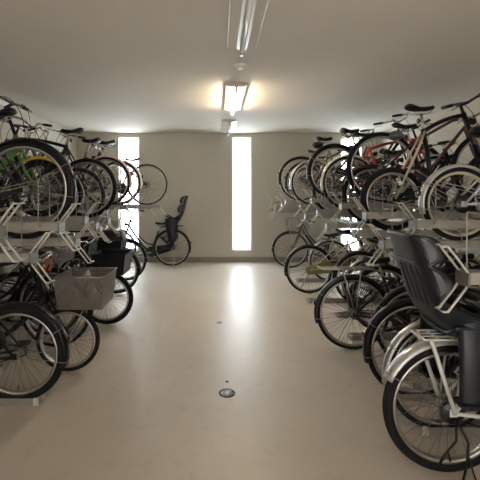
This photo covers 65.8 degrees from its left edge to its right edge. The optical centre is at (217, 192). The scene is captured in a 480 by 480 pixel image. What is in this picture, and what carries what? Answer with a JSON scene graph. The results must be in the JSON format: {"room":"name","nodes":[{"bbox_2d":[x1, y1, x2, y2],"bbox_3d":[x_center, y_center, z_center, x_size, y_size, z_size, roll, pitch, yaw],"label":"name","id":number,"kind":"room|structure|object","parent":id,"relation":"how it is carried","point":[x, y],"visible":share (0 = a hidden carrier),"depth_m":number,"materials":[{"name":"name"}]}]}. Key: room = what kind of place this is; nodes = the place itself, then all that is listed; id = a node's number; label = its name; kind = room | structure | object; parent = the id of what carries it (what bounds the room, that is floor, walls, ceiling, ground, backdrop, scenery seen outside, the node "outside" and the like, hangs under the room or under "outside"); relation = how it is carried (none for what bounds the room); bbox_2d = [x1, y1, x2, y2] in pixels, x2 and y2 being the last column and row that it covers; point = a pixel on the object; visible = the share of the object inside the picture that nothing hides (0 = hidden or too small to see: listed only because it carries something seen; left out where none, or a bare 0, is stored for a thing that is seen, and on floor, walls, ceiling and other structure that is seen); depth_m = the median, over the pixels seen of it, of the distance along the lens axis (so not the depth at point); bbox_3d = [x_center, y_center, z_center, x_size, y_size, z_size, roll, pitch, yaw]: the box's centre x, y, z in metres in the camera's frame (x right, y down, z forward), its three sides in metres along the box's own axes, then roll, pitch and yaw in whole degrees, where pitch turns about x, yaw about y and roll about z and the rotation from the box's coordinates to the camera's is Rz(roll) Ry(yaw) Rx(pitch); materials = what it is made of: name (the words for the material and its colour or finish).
{"room":"bicycle parking room","nodes":[
{"label":"bicycle parking room","id":0,"kind":"room"},
{"bbox_2d":[0,105,76,288],"bbox_3d":[-3.030,0.095,1.755,0.180,2.690,12.270,0,0,0],"label":"wall","id":1,"kind":"structure","parent":0,"point":[33,120],"depth_m":5.90,"materials":[{"name":"paint"}]},
{"bbox_2d":[0,99,11,106],"bbox_3d":[-2.917,-1.219,0.500,0.045,0.058,9.400,0,0,0],"label":"trim","id":2,"kind":"structure","parent":1,"relation":"attached to","point":[3,103],"depth_m":5.02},
{"bbox_2d":[77,133,380,256],"bbox_3d":[0.230,0.095,7.800,6.340,2.690,0.180,0,0,0],"label":"wall","id":3,"kind":"structure","parent":0,"point":[198,166],"depth_m":7.71,"materials":[{"name":"paint"}]},
{"bbox_2d":[120,138,138,248],"bbox_3d":[-1.860,0.015,7.855,0.420,2.350,0.070,0,0,0],"label":"window","id":4,"kind":"structure","parent":3,"relation":"in","point":[129,147],"depth_m":7.84,"materials":[{"name":"white glass"}]},
{"bbox_2d":[91,257,357,261],"bbox_3d":[0.230,1.385,7.704,6.340,0.110,0.012,0,0,0],"label":"baseboard","id":5,"kind":"structure","parent":3,"relation":"attached to","point":[150,259],"depth_m":7.70,"materials":[{"name":"plastic"}]},
{"bbox_2d":[232,138,250,248],"bbox_3d":[0.490,0.015,7.853,0.400,2.350,0.074,0,0,0],"label":"window","id":6,"kind":"structure","parent":3,"relation":"in","point":[241,147],"depth_m":7.84,"materials":[{"name":"white glass"}]},
{"bbox_2d":[341,138,358,248],"bbox_3d":[2.780,0.015,7.855,0.420,2.350,0.070,0,0,0],"label":"window","id":7,"kind":"structure","parent":3,"relation":"in","point":[344,141],"depth_m":7.84,"materials":[{"name":"white glass"}]},
{"bbox_2d":[0,262,479,479],"bbox_3d":[0.230,1.500,1.755,6.700,0.120,12.270,0,0,0],"label":"floor","id":8,"kind":"structure","parent":0,"point":[148,405],"depth_m":2.60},
{"bbox_2d":[0,363,7,373],"bbox_3d":[-2.285,1.288,2.984,1.130,0.304,0.171,0,0,0],"label":"tray","id":9,"kind":"object","parent":8,"relation":"on","point":[6,364],"visible":0.93,"depth_m":3.02,"materials":[{"name":"metal"}]},
{"bbox_2d":[3,340,30,348],"bbox_3d":[-2.310,1.288,3.458,1.080,0.304,0.171,0,0,0],"label":"tray","id":10,"kind":"object","parent":8,"relation":"on","point":[8,341],"visible":0.1,"depth_m":3.42,"materials":[{"name":"metal"}]},
{"bbox_2d":[0,394,43,405],"bbox_3d":[-1.885,1.288,2.552,1.330,0.304,0.171,0,0,0],"label":"tray","id":11,"kind":"object","parent":8,"relation":"on","point":[34,401],"visible":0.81,"depth_m":2.51,"materials":[{"name":"metal"}]},
{"bbox_2d":[0,272,70,397],"bbox_3d":[-1.926,0.962,2.552,1.813,0.948,0.608,0,0,0],"label":"bicycle","id":12,"kind":"object","parent":11,"relation":"on","point":[56,330],"visible":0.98,"depth_m":2.53,"materials":[{"name":"rubber"}]},
{"bbox_2d":[0,295,61,325],"bbox_3d":[-2.285,1.288,4.044,1.130,0.304,0.171,0,0,0],"label":"tray","id":13,"kind":"object","parent":8,"relation":"on","point":[35,322],"visible":0.31,"depth_m":4.00,"materials":[{"name":"metal"}]},
{"bbox_2d":[0,235,133,323],"bbox_3d":[-1.703,0.960,4.044,1.559,0.953,0.597,0,0,0],"label":"bicycle","id":14,"kind":"object","parent":13,"relation":"on","point":[121,259],"visible":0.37,"depth_m":4.02,"materials":[{"name":"metal"}]},
{"bbox_2d":[90,249,133,274],"bbox_3d":[-1.150,0.893,4.043,0.371,0.508,0.374,0,0,0],"label":"basket","id":15,"kind":"object","parent":14,"relation":"on","point":[121,259],"depth_m":3.88,"materials":[{"name":"metal"}]},
{"bbox_2d":[0,249,79,334],"bbox_3d":[-2.219,0.979,3.748,1.759,0.915,0.377,0,0,0],"label":"bicycle","id":16,"kind":"object","parent":8,"relation":"on","point":[20,297],"visible":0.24,"depth_m":3.73,"materials":[{"name":"metal"}]},
{"bbox_2d":[0,235,93,346],"bbox_3d":[-2.037,0.924,3.459,1.745,1.024,0.596,0,0,0],"label":"bicycle","id":17,"kind":"object","parent":8,"relation":"on","point":[61,260],"visible":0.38,"depth_m":3.44,"materials":[{"name":"metal"}]},
{"bbox_2d":[33,251,53,274],"bbox_3d":[-1.535,0.611,3.251,0.180,0.212,0.040,0,0,0],"label":"lock","id":18,"kind":"object","parent":17,"relation":"hanging from","point":[51,256],"visible":0.52,"depth_m":3.24,"materials":[{"name":"orange plastic"}]},
{"bbox_2d":[25,235,76,310],"bbox_3d":[-1.551,0.761,3.458,0.348,0.697,0.368,0,0,0],"label":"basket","id":19,"kind":"object","parent":17,"relation":"on","point":[61,260],"depth_m":3.44,"materials":[{"name":"metal"}]},
{"bbox_2d":[2,232,101,298],"bbox_3d":[-2.177,0.969,4.622,1.727,0.935,0.378,0,0,-1],"label":"bicycle","id":20,"kind":"object","parent":8,"relation":"on","point":[93,244],"visible":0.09,"depth_m":4.61,"materials":[{"name":"metal"}]},
{"bbox_2d":[61,238,98,276],"bbox_3d":[-1.730,0.844,4.625,0.371,0.510,0.352,0,0,0],"label":"basket","id":21,"kind":"object","parent":20,"relation":"on","point":[89,249],"depth_m":4.57,"materials":[{"name":"metal"}]},
{"bbox_2d":[0,216,105,300],"bbox_3d":[-2.429,0.922,4.150,1.002,1.035,4.890,0,0,0],"label":"bike rack","id":22,"kind":"object","parent":8,"relation":"on","point":[1,249],"visible":0.06,"depth_m":4.93,"materials":[{"name":"metal"}]},
{"bbox_2d":[0,202,24,262],"bbox_3d":[-1.891,0.154,1.850,1.819,0.500,0.160,0,0,0],"label":"tray","id":23,"kind":"object","parent":22,"relation":"on","point":[2,227],"visible":1,"depth_m":1.87,"materials":[{"name":"metal"}]},
{"bbox_2d":[0,206,54,283],"bbox_3d":[-1.859,0.297,2.126,1.819,0.438,0.160,0,0,0],"label":"tray","id":24,"kind":"object","parent":22,"relation":"on","point":[31,257],"visible":0.97,"depth_m":2.09,"materials":[{"name":"metal"}]},
{"bbox_2d":[0,180,80,250],"bbox_3d":[-1.778,0.162,2.312,1.819,0.484,0.160,0,0,0],"label":"tray","id":25,"kind":"object","parent":22,"relation":"on","point":[58,227],"visible":1,"depth_m":2.27,"materials":[{"name":"metal"}]},
{"bbox_2d":[0,202,93,263],"bbox_3d":[-1.811,0.283,2.662,1.819,0.438,0.160,0,0,0],"label":"tray","id":26,"kind":"object","parent":22,"relation":"on","point":[57,241],"visible":0.82,"depth_m":2.62,"materials":[{"name":"metal"}]},
{"bbox_2d":[0,107,77,238],"bbox_3d":[-1.933,-0.220,2.662,1.835,1.102,0.608,0,0,0],"label":"bicycle","id":27,"kind":"object","parent":26,"relation":"on","point":[70,188],"visible":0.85,"depth_m":2.64,"materials":[{"name":"rubber"}]},
{"bbox_2d":[0,185,100,237],"bbox_3d":[-1.891,0.168,3.058,1.819,0.473,0.160,0,0,0],"label":"tray","id":28,"kind":"object","parent":22,"relation":"on","point":[71,219],"visible":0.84,"depth_m":3.02,"materials":[{"name":"metal"}]},
{"bbox_2d":[0,96,63,216],"bbox_3d":[-1.891,-0.288,3.110,1.340,0.972,0.586,0,0,17],"label":"bicycle","id":29,"kind":"object","parent":28,"relation":"on","point":[32,161],"visible":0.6,"depth_m":3.04,"materials":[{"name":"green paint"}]},
{"bbox_2d":[0,186,135,218],"bbox_3d":[-2.011,0.155,4.933,1.819,0.498,0.160,0,0,0],"label":"tray","id":30,"kind":"object","parent":22,"relation":"on","point":[122,207],"visible":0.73,"depth_m":4.89,"materials":[{"name":"metal"}]},
{"bbox_2d":[1,123,132,205],"bbox_3d":[-2.015,-0.363,4.933,1.754,1.073,0.596,0,0,0],"label":"bicycle","id":31,"kind":"object","parent":30,"relation":"on","point":[119,162],"visible":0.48,"depth_m":4.92,"materials":[{"name":"metal"}]},
{"bbox_2d":[42,195,109,241],"bbox_3d":[-1.941,0.235,3.491,1.819,0.438,0.160,0,0,0],"label":"tray","id":32,"kind":"object","parent":22,"relation":"on","point":[95,225],"visible":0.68,"depth_m":3.45,"materials":[{"name":"metal"}]},
{"bbox_2d":[0,116,84,215],"bbox_3d":[-2.032,-0.205,3.491,1.544,0.974,0.596,0,0,0],"label":"bicycle","id":33,"kind":"object","parent":32,"relation":"on","point":[80,190],"visible":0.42,"depth_m":3.48,"materials":[{"name":"metal"}]},
{"bbox_2d":[26,189,142,216],"bbox_3d":[-2.011,0.158,5.522,1.819,0.492,0.160,0,0,0],"label":"tray","id":34,"kind":"object","parent":22,"relation":"on","point":[136,205],"visible":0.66,"depth_m":5.48,"materials":[{"name":"metal"}]},
{"bbox_2d":[33,132,142,204],"bbox_3d":[-2.000,-0.367,5.522,1.758,1.093,0.596,0,0,0],"label":"bicycle","id":35,"kind":"object","parent":34,"relation":"on","point":[111,142],"visible":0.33,"depth_m":5.51,"materials":[{"name":"metal"}]},
{"bbox_2d":[65,200,111,242],"bbox_3d":[-2.011,0.292,3.814,1.819,0.438,0.160,0,0,0],"label":"tray","id":36,"kind":"object","parent":22,"relation":"on","point":[107,216],"visible":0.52,"depth_m":3.78,"materials":[{"name":"metal"}]},
{"bbox_2d":[0,139,61,215],"bbox_3d":[-2.383,-0.164,3.814,1.710,1.008,0.376,0,0,0],"label":"bicycle","id":37,"kind":"object","parent":36,"relation":"on","point":[8,204],"visible":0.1,"depth_m":3.80,"materials":[{"name":"metal"}]},
{"bbox_2d":[85,194,119,233],"bbox_3d":[-2.011,0.230,4.111,1.819,0.438,0.160,0,0,0],"label":"tray","id":38,"kind":"object","parent":22,"relation":"on","point":[108,220],"visible":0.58,"depth_m":4.08,"materials":[{"name":"metal"}]},
{"bbox_2d":[0,121,116,217],"bbox_3d":[-1.981,-0.258,4.111,1.717,1.072,0.608,0,0,0],"label":"bicycle","id":39,"kind":"object","parent":38,"relation":"on","point":[73,164],"visible":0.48,"depth_m":4.09,"materials":[{"name":"metal"}]},
{"bbox_2d":[80,199,127,234],"bbox_3d":[-2.011,0.293,4.512,1.819,0.438,0.160,0,0,0],"label":"tray","id":40,"kind":"object","parent":22,"relation":"on","point":[113,222],"visible":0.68,"depth_m":4.48,"materials":[{"name":"metal"}]},
{"bbox_2d":[0,138,106,215],"bbox_3d":[-2.214,-0.155,4.511,1.706,0.993,0.377,0,0,0],"label":"bicycle","id":41,"kind":"object","parent":40,"relation":"on","point":[99,182],"visible":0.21,"depth_m":4.50,"materials":[{"name":"rubber"}]},
{"bbox_2d":[105,191,156,215],"bbox_3d":[-1.984,0.186,6.491,1.819,0.438,0.160,0,0,0],"label":"tray","id":42,"kind":"object","parent":22,"relation":"on","point":[106,213],"visible":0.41,"depth_m":6.45,"materials":[{"name":"metal"}]},
{"bbox_2d":[98,189,165,216],"bbox_3d":[-1.751,0.168,6.116,1.819,0.473,0.160,0,0,0],"label":"tray","id":43,"kind":"object","parent":22,"relation":"on","point":[154,205],"visible":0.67,"depth_m":6.08,"materials":[{"name":"metal"}]},
{"bbox_2d":[75,144,166,204],"bbox_3d":[-1.684,-0.288,6.116,1.698,0.972,0.608,0,0,0],"label":"bicycle","id":44,"kind":"object","parent":43,"relation":"on","point":[146,183],"visible":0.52,"depth_m":6.11,"materials":[{"name":"metal"}]},
{"bbox_2d":[0,250,116,370],"bbox_3d":[-1.655,0.959,2.984,1.585,0.955,0.487,0,0,0],"label":"bicycle","id":45,"kind":"object","parent":8,"relation":"on","point":[70,304],"visible":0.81,"depth_m":2.97,"materials":[{"name":"metal"}]},
{"bbox_2d":[52,267,116,335],"bbox_3d":[-1.059,0.908,2.984,0.392,0.544,0.368,0,0,0],"label":"basket","id":46,"kind":"object","parent":45,"relation":"on","point":[70,304],"depth_m":2.92,"materials":[{"name":"metal"}]},
{"bbox_2d":[119,195,190,266],"bbox_3d":[-1.439,0.746,7.339,1.811,1.392,0.591,0,0,-8],"label":"bicycle","id":47,"kind":"object","parent":8,"relation":"on","point":[171,223],"visible":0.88,"depth_m":7.31,"materials":[{"name":"metal"}]},
{"bbox_2d":[219,388,234,397],"bbox_3d":[0.065,1.438,2.662,0.116,0.005,0.116,0,0,0],"label":"floor drain","id":48,"kind":"object","parent":8,"relation":"on","point":[226,392],"visible":1,"depth_m":2.66,"materials":[{"name":"metal"}]},
{"bbox_2d":[271,217,364,267],"bbox_3d":[1.922,0.958,7.115,1.792,0.965,0.596,0,0,0],"label":"bicycle","id":49,"kind":"object","parent":8,"relation":"on","point":[298,234],"visible":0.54,"depth_m":7.10,"materials":[{"name":"metal"}]},
{"bbox_2d":[285,217,310,249],"bbox_3d":[1.534,0.785,7.115,0.407,0.620,0.368,0,0,0],"label":"basket","id":50,"kind":"object","parent":49,"relation":"on","point":[298,234],"depth_m":7.10,"materials":[{"name":"metal"}]},
{"bbox_2d":[295,278,378,281],"bbox_3d":[1.935,1.288,6.016,1.330,0.304,0.171,0,0,0],"label":"tray","id":51,"kind":"object","parent":8,"relation":"on","point":[296,279],"visible":0.22,"depth_m":5.97,"materials":[{"name":"metal"}]},
{"bbox_2d":[283,228,402,292],"bbox_3d":[1.856,0.959,5.324,1.827,0.963,0.596,0,0,0],"label":"bicycle","id":52,"kind":"object","parent":8,"relation":"on","point":[313,269],"visible":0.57,"depth_m":5.31,"materials":[{"name":"metal"}]},
{"bbox_2d":[306,296,379,303],"bbox_3d":[1.835,1.288,4.868,1.330,0.304,0.171,0,0,0],"label":"tray","id":53,"kind":"object","parent":8,"relation":"on","point":[309,300],"visible":0.3,"depth_m":4.83,"materials":[{"name":"metal"}]},
{"bbox_2d":[307,228,401,279],"bbox_3d":[2.343,0.955,6.017,1.767,0.963,0.596,0,0,0],"label":"bicycle","id":54,"kind":"object","parent":8,"relation":"on","point":[322,242],"visible":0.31,"depth_m":6.00,"materials":[{"name":"metal"}]},
{"bbox_2d":[335,289,417,317],"bbox_3d":[2.035,1.288,4.302,1.330,0.304,0.171,0,0,0],"label":"tray","id":55,"kind":"object","parent":8,"relation":"on","point":[344,314],"visible":0.24,"depth_m":4.26,"materials":[{"name":"metal"}]},
{"bbox_2d":[347,311,418,339],"bbox_3d":[1.955,1.288,3.663,1.330,0.304,0.171,0,0,0],"label":"tray","id":56,"kind":"object","parent":8,"relation":"on","point":[352,335],"visible":0.25,"depth_m":3.62,"materials":[{"name":"metal"}]},
{"bbox_2d":[313,248,476,348],"bbox_3d":[1.781,0.958,3.411,1.803,0.965,0.596,0,0,0],"label":"bicycle","id":57,"kind":"object","parent":8,"relation":"on","point":[353,310],"visible":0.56,"depth_m":3.39,"materials":[{"name":"metal"}]},
{"bbox_2d":[313,213,479,256],"bbox_3d":[2.649,0.922,4.475,1.442,1.035,6.040,0,0,0],"label":"bike rack","id":58,"kind":"object","parent":8,"relation":"on","point":[457,250],"visible":0.1,"depth_m":4.40,"materials":[{"name":"metal"}]},
{"bbox_2d":[266,188,284,209],"bbox_3d":[1.849,0.150,7.255,1.819,0.508,0.160,0,0,0],"label":"tray","id":59,"kind":"object","parent":58,"relation":"on","point":[276,201],"visible":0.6,"depth_m":7.22,"materials":[{"name":"metal"}]},
{"bbox_2d":[266,195,315,216],"bbox_3d":[1.879,0.260,7.460,1.819,0.438,0.160,0,0,0],"label":"tray","id":60,"kind":"object","parent":58,"relation":"on","point":[272,209],"visible":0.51,"depth_m":7.42,"materials":[{"name":"metal"}]},
{"bbox_2d":[271,196,315,218],"bbox_3d":[1.895,0.282,7.048,1.819,0.438,0.160,0,0,0],"label":"tray","id":61,"kind":"object","parent":58,"relation":"on","point":[280,211],"visible":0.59,"depth_m":7.01,"materials":[{"name":"metal"}]},
{"bbox_2d":[270,192,336,214],"bbox_3d":[1.871,0.193,6.852,1.819,0.438,0.160,0,0,0],"label":"tray","id":62,"kind":"object","parent":58,"relation":"on","point":[276,207],"visible":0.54,"depth_m":6.81,"materials":[{"name":"metal"}]},
{"bbox_2d":[288,150,354,197],"bbox_3d":[2.202,-0.311,6.853,1.794,1.103,0.377,0,0,0],"label":"bicycle","id":63,"kind":"object","parent":62,"relation":"on","point":[304,168],"visible":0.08,"depth_m":6.84,"materials":[{"name":"metal"}]},
{"bbox_2d":[275,188,333,213],"bbox_3d":[1.891,0.158,6.325,1.819,0.492,0.160,0,0,0],"label":"tray","id":64,"kind":"object","parent":58,"relation":"on","point":[282,204],"visible":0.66,"depth_m":6.29,"materials":[{"name":"metal"}]},
{"bbox_2d":[284,147,380,199],"bbox_3d":[2.021,-0.316,6.325,1.791,0.992,0.376,0,0,0],"label":"bicycle","id":65,"kind":"object","parent":64,"relation":"on","point":[291,169],"visible":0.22,"depth_m":6.31,"materials":[{"name":"metal"}]},
{"bbox_2d":[279,184,337,210],"bbox_3d":[1.891,0.129,5.968,1.819,0.550,0.160,0,0,0],"label":"tray","id":66,"kind":"object","parent":58,"relation":"on","point":[291,200],"visible":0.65,"depth_m":5.93,"materials":[{"name":"metal"}]},
{"bbox_2d":[278,145,386,199],"bbox_3d":[1.856,-0.335,5.968,1.784,0.912,0.376,0,0,0],"label":"bicycle","id":67,"kind":"object","parent":66,"relation":"on","point":[297,158],"visible":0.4,"depth_m":5.95,"materials":[{"name":"metal"}]},
{"bbox_2d":[293,187,351,220],"bbox_3d":[2.011,0.157,5.441,1.819,0.495,0.160,0,0,0],"label":"tray","id":68,"kind":"object","parent":58,"relation":"on","point":[300,205],"visible":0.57,"depth_m":5.40,"materials":[{"name":"metal"}]},
{"bbox_2d":[289,129,407,204],"bbox_3d":[1.919,-0.370,5.442,1.748,1.093,0.596,0,0,0],"label":"bicycle","id":69,"kind":"object","parent":68,"relation":"on","point":[318,144],"visible":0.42,"depth_m":5.43,"materials":[{"name":"metal"}]},
{"bbox_2d":[297,195,424,226],"bbox_3d":[2.011,0.250,5.139,1.819,0.438,0.160,0,0,0],"label":"tray","id":70,"kind":"object","parent":58,"relation":"on","point":[306,216],"visible":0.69,"depth_m":5.10,"materials":[{"name":"metal"}]},
{"bbox_2d":[313,152,410,208],"bbox_3d":[2.159,-0.147,5.139,1.693,0.892,0.376,0,0,0],"label":"bicycle","id":71,"kind":"object","parent":70,"relation":"on","point":[320,205],"visible":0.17,"depth_m":5.12,"materials":[{"name":"metal"}]},
{"bbox_2d":[316,200,407,239],"bbox_3d":[2.011,0.298,4.134,1.819,0.438,0.160,0,0,0],"label":"tray","id":72,"kind":"object","parent":58,"relation":"on","point":[327,225],"visible":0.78,"depth_m":4.09,"materials":[{"name":"metal"}]},
{"bbox_2d":[340,140,479,223],"bbox_3d":[2.237,-0.120,4.135,1.739,0.933,0.377,0,0,0],"label":"bicycle","id":73,"kind":"object","parent":72,"relation":"on","point":[344,188],"visible":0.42,"depth_m":4.12,"materials":[{"name":"metal"}]},
{"bbox_2d":[302,180,440,219],"bbox_3d":[2.011,0.107,4.805,1.819,0.593,0.160,0,0,0],"label":"tray","id":74,"kind":"object","parent":58,"relation":"on","point":[314,200],"visible":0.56,"depth_m":4.77,"materials":[{"name":"metal"}]},
{"bbox_2d":[305,113,444,198],"bbox_3d":[2.047,-0.459,4.806,1.811,1.073,0.596,0,0,0],"label":"bicycle","id":75,"kind":"object","parent":74,"relation":"on","point":[309,170],"visible":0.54,"depth_m":4.79,"materials":[{"name":"metal"}]},
{"bbox_2d":[308,188,455,223],"bbox_3d":[2.011,0.172,4.512,1.819,0.464,0.160,0,0,0],"label":"tray","id":76,"kind":"object","parent":58,"relation":"on","point":[321,211],"visible":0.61,"depth_m":4.47,"materials":[{"name":"metal"}]},
{"bbox_2d":[319,119,464,209],"bbox_3d":[2.124,-0.319,4.512,1.770,1.052,0.608,0,0,0],"label":"bicycle","id":77,"kind":"object","parent":76,"relation":"on","point":[333,162],"visible":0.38,"depth_m":4.50,"materials":[{"name":"metal"}]},
{"bbox_2d":[329,177,479,229],"bbox_3d":[2.041,0.124,3.737,1.819,0.560,0.160,0,0,0],"label":"tray","id":78,"kind":"object","parent":58,"relation":"on","point":[342,206],"visible":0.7,"depth_m":3.70,"materials":[{"name":"metal"}]},
{"bbox_2d":[346,112,479,202],"bbox_3d":[2.187,-0.353,3.737,1.787,0.929,0.608,0,0,0],"label":"bicycle","id":79,"kind":"object","parent":78,"relation":"on","point":[419,172],"visible":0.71,"depth_m":3.72,"materials":[{"name":"metal"}]},
{"bbox_2d":[340,200,479,251],"bbox_3d":[1.961,0.277,3.162,1.819,0.438,0.160,0,0,0],"label":"tray","id":80,"kind":"object","parent":58,"relation":"on","point":[361,233],"visible":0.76,"depth_m":3.12,"materials":[{"name":"metal"}]},
{"bbox_2d":[360,93,479,229],"bbox_3d":[1.962,-0.244,3.116,1.397,1.137,0.585,0,0,-18],"label":"bicycle","id":81,"kind":"object","parent":80,"relation":"on","point":[400,172],"visible":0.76,"depth_m":3.14,"materials":[{"name":"metal"}]},
{"bbox_2d":[350,179,479,234],"bbox_3d":[1.975,0.147,2.960,1.819,0.513,0.160,0,0,0],"label":"tray","id":82,"kind":"object","parent":58,"relation":"on","point":[366,215],"visible":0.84,"depth_m":2.92,"materials":[{"name":"metal"}]},
{"bbox_2d":[365,203,479,265],"bbox_3d":[1.971,0.295,2.643,1.819,0.438,0.160,0,0,0],"label":"tray","id":83,"kind":"object","parent":58,"relation":"on","point":[384,244],"visible":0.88,"depth_m":2.60,"materials":[{"name":"metal"}]},
{"bbox_2d":[416,125,479,240],"bbox_3d":[2.208,-0.195,2.643,1.562,1.075,0.596,0,0,0],"label":"bicycle","id":84,"kind":"object","parent":83,"relation":"on","point":[462,203],"visible":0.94,"depth_m":2.63,"materials":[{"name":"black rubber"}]},
{"bbox_2d":[394,180,479,233],"bbox_3d":[2.097,0.161,2.467,1.819,0.485,0.160,0,0,0],"label":"tray","id":85,"kind":"object","parent":58,"relation":"on","point":[413,224],"visible":0.78,"depth_m":2.43,"materials":[{"name":"metal"}]},
{"bbox_2d":[434,212,479,312],"bbox_3d":[1.888,0.304,1.644,1.819,0.438,0.160,0,0,0],"label":"tray","id":86,"kind":"object","parent":58,"relation":"on","point":[466,277],"visible":1,"depth_m":1.64,"materials":[{"name":"metal"}]},
{"bbox_2d":[331,237,465,302],"bbox_3d":[2.350,0.959,4.775,1.767,0.955,0.347,0,0,0],"label":"bicycle","id":87,"kind":"object","parent":8,"relation":"on","point":[342,260],"visible":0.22,"depth_m":4.76,"materials":[{"name":"metal"}]},
{"bbox_2d":[341,237,479,313],"bbox_3d":[2.318,0.955,4.302,1.785,0.963,0.330,0,0,0],"label":"bicycle","id":88,"kind":"object","parent":8,"relation":"on","point":[359,262],"visible":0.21,"depth_m":4.29,"materials":[{"name":"metal"}]},
{"bbox_2d":[370,266,455,352],"bbox_3d":[2.155,0.999,3.058,1.772,0.875,0.377,0,0,0],"label":"bicycle","id":89,"kind":"object","parent":8,"relation":"on","point":[397,292],"visible":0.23,"depth_m":3.04,"materials":[{"name":"rubber"}]},
{"bbox_2d":[348,248,479,331],"bbox_3d":[2.219,0.979,3.815,1.776,0.915,0.346,0,0,0],"label":"bicycle","id":90,"kind":"object","parent":8,"relation":"on","point":[388,268],"visible":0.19,"depth_m":3.80,"materials":[{"name":"metal"}]},
{"bbox_2d":[399,388,456,400],"bbox_3d":[1.885,1.288,2.606,1.330,0.304,0.171,0,0,0],"label":"tray","id":91,"kind":"object","parent":8,"relation":"on","point":[412,396],"visible":0.08,"depth_m":2.56,"materials":[{"name":"metal"}]},
{"bbox_2d":[361,274,458,393],"bbox_3d":[1.917,0.954,2.606,1.807,0.965,0.596,0,0,0],"label":"bicycle","id":92,"kind":"object","parent":91,"relation":"on","point":[390,309],"visible":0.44,"depth_m":2.59,"materials":[{"name":"rubber"}]},
{"bbox_2d":[382,229,479,479],"bbox_3d":[1.771,0.819,1.896,1.819,1.241,0.592,0,0,-7],"label":"bicycle","id":93,"kind":"object","parent":8,"relation":"on","point":[427,286],"visible":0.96,"depth_m":1.88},
{"bbox_2d":[415,419,479,435],"bbox_3d":[1.885,1.288,2.242,1.330,0.304,0.171,0,0,0],"label":"tray","id":94,"kind":"object","parent":8,"relation":"on","point":[431,430],"visible":0.62,"depth_m":2.20,"materials":[{"name":"metal"}]},
{"bbox_2d":[381,287,479,426],"bbox_3d":[1.891,0.999,2.243,1.793,0.875,0.377,0,0,0],"label":"bicycle","id":95,"kind":"object","parent":94,"relation":"on","point":[404,336],"visible":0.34,"depth_m":2.23,"materials":[{"name":"metal"}]},
{"bbox_3d":[-2.310,1.288,5.286,1.080,0.304,0.171,0,0,0],"label":"tray","id":96,"kind":"object","parent":8,"relation":"on","visible":0},
{"bbox_2d":[18,225,140,292],"bbox_3d":[-1.970,0.955,5.286,1.742,0.963,0.596,0,0,0],"label":"bicycle","id":97,"kind":"object","parent":96,"relation":"on","point":[119,241],"visible":0.31,"depth_m":5.25,"materials":[{"name":"metal"}]},
{"bbox_2d":[96,229,127,251],"bbox_3d":[-1.531,0.809,5.286,0.424,0.585,0.382,0,0,0],"label":"basket","id":98,"kind":"object","parent":97,"relation":"on","point":[119,241],"depth_m":5.12,"materials":[{"name":"metal"}]},
{"bbox_3d":[-2.310,1.288,6.066,1.080,0.304,0.171,0,0,0],"label":"tray","id":99,"kind":"object","parent":8,"relation":"on","visible":0},
{"bbox_2d":[42,225,147,279],"bbox_3d":[-2.031,0.955,6.066,1.763,0.963,0.596,0,0,0],"label":"bicycle","id":100,"kind":"object","parent":99,"relation":"on","point":[131,241],"visible":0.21,"depth_m":6.05,"materials":[{"name":"metal"}]},
{"bbox_2d":[0,0,479,132],"bbox_3d":[0.230,-1.325,1.755,6.700,0.150,12.270,0,0,0],"label":"ceiling","id":101,"kind":"structure","parent":0,"point":[94,66],"depth_m":3.60,"materials":[{"name":"paint"}]},
{"bbox_2d":[222,120,236,136],"bbox_3d":[0.200,-1.197,6.910,0.250,0.106,1.220,0,0,0],"label":"lamp","id":102,"kind":"object","parent":101,"relation":"attached to","point":[228,126],"visible":1,"depth_m":6.71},
{"bbox_2d":[224,83,246,114],"bbox_3d":[0.210,-1.197,4.840,0.250,0.106,1.240,0,0,0],"label":"lamp","id":103,"kind":"object","parent":101,"relation":"attached to","point":[234,92],"visible":1,"depth_m":4.61,"materials":[{"name":"beige plastic"}]},
{"bbox_2d":[234,62,245,69],"bbox_3d":[0.215,-1.228,3.600,0.124,0.043,0.124,0,0,0],"label":"smoke detector","id":104,"kind":"object","parent":101,"relation":"attached to","point":[240,65],"visible":1,"depth_m":3.56,"materials":[{"name":"white plastic"}]},
{"bbox_2d":[227,0,268,56],"bbox_3d":[0.200,-1.197,2.485,0.250,0.106,1.270,0,0,0],"label":"lamp","id":105,"kind":"object","parent":101,"relation":"attached to","point":[246,17],"visible":1,"depth_m":2.63,"materials":[{"name":"white metal"}]},
{"bbox_2d":[381,97,479,285],"bbox_3d":[3.490,0.095,1.755,0.180,2.690,12.270,0,0,0],"label":"wall","id":106,"kind":"structure","parent":0,"point":[448,132],"depth_m":5.46,"materials":[{"name":"paint"}]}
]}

